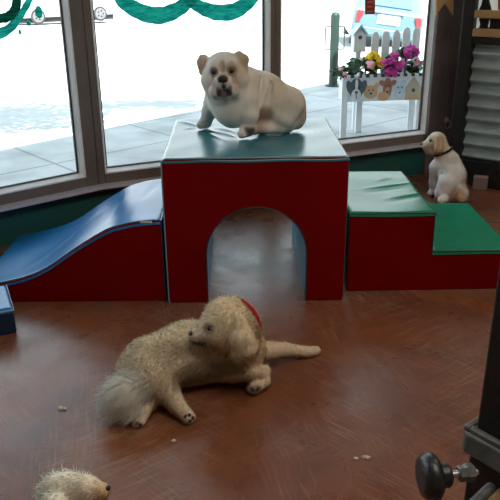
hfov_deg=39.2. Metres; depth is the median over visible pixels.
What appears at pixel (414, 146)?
trim
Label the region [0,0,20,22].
swag
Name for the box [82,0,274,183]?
window
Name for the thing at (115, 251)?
ramp
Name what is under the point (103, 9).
car
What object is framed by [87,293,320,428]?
dog
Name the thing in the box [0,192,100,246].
wall
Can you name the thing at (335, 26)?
bollard
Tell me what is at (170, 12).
swag
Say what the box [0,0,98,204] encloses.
window
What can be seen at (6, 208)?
trim
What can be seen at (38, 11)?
dot
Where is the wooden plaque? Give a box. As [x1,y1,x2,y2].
[435,0,453,15]
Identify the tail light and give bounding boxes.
[355,9,363,20]
[415,17,421,28]
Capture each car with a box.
[7,0,115,23]
[342,0,423,44]
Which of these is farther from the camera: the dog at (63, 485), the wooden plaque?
the wooden plaque
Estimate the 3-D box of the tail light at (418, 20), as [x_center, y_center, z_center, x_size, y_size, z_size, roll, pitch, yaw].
[4.098,-5.530,17.170,0.163,0.300,0.195,1,22,4]
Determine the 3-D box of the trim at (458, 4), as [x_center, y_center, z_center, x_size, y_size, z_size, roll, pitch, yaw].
[1.353,-1.954,4.411,0.124,3.000,0.056,-10,24,-23]
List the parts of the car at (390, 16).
license plate, trunk handle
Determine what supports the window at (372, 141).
in the wall at (409, 162)
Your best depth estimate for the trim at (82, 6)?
3.76 m
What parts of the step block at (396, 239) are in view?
panel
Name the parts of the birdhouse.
post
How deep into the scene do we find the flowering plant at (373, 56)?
6.12 m
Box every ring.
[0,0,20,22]
[444,117,450,128]
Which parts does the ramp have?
panel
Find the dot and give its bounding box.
[35,6,41,17]
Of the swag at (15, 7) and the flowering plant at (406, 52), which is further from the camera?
the flowering plant at (406, 52)
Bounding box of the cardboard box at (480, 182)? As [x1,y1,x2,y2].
[472,175,488,190]
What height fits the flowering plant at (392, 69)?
0.272 m
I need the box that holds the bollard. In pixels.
[324,12,344,86]
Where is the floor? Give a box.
[0,174,499,499]
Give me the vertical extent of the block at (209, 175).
0.651 m
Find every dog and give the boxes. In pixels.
[31,463,111,499]
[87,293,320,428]
[196,51,306,138]
[420,132,469,202]
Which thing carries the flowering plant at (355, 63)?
on the planter box at (406, 86)
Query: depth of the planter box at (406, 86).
6.25 m
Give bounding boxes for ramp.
[0,179,167,301]
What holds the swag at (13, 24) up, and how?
attached to the window at (71, 12)
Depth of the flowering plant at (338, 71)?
6.17 m
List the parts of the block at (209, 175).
panel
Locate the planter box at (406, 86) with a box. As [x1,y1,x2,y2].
[338,27,421,137]
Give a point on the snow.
(147, 71)
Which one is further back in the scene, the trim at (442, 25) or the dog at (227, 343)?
the trim at (442, 25)
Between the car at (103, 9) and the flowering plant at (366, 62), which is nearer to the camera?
the flowering plant at (366, 62)
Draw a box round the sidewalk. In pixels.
[0,65,422,186]
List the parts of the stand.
clamping knob, post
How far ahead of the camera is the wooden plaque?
4.46 m
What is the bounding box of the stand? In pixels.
[415,265,499,499]
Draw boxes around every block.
[0,285,16,335]
[160,117,349,303]
[344,171,499,290]
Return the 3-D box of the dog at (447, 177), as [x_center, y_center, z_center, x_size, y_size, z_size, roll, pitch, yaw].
[1.196,-0.505,4.281,0.265,0.421,0.352,-8,23,-18]
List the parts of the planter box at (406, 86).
leg, leg, leg, leg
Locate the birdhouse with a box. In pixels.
[349,23,367,130]
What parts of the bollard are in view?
loop handle, plate, post, loop handle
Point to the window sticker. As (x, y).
(369, 4)
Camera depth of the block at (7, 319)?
2.80 m
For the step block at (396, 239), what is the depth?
3.13 m
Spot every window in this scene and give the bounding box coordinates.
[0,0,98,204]
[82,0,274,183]
[275,0,434,151]
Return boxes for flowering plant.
[329,65,356,80]
[346,57,363,76]
[361,57,374,74]
[364,51,384,73]
[381,52,405,77]
[397,45,419,72]
[406,57,422,72]
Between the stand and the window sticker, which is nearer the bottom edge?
the stand
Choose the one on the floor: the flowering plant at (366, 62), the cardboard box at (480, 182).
the cardboard box at (480, 182)
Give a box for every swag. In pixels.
[0,0,32,38]
[115,0,194,23]
[185,0,257,20]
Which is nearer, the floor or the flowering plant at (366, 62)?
the floor
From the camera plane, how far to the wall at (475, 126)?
4.44 m
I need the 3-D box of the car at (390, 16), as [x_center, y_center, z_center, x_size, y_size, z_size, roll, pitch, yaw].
[3.505,-6.368,19.102,1.798,1.593,4.323,1,22,4]
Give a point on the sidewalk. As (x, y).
(146, 140)
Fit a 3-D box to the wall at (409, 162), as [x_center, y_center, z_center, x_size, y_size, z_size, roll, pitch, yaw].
[0.134,-1.764,3.970,2.260,3.000,0.150,-10,24,-23]
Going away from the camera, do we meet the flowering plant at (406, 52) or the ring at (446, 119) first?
the ring at (446, 119)
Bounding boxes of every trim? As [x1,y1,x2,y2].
[0,184,102,213]
[82,6,98,180]
[99,142,421,191]
[421,5,453,173]
[442,0,463,144]
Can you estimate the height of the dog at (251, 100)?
0.382 m
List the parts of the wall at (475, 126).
corrugated panel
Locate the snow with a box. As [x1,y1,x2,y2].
[0,3,427,149]
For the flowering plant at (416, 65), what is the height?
0.220 m
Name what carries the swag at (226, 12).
attached to the window at (125, 172)
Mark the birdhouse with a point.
(358, 34)
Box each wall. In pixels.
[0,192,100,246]
[100,149,422,202]
[449,0,499,189]
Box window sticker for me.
[365,0,374,13]

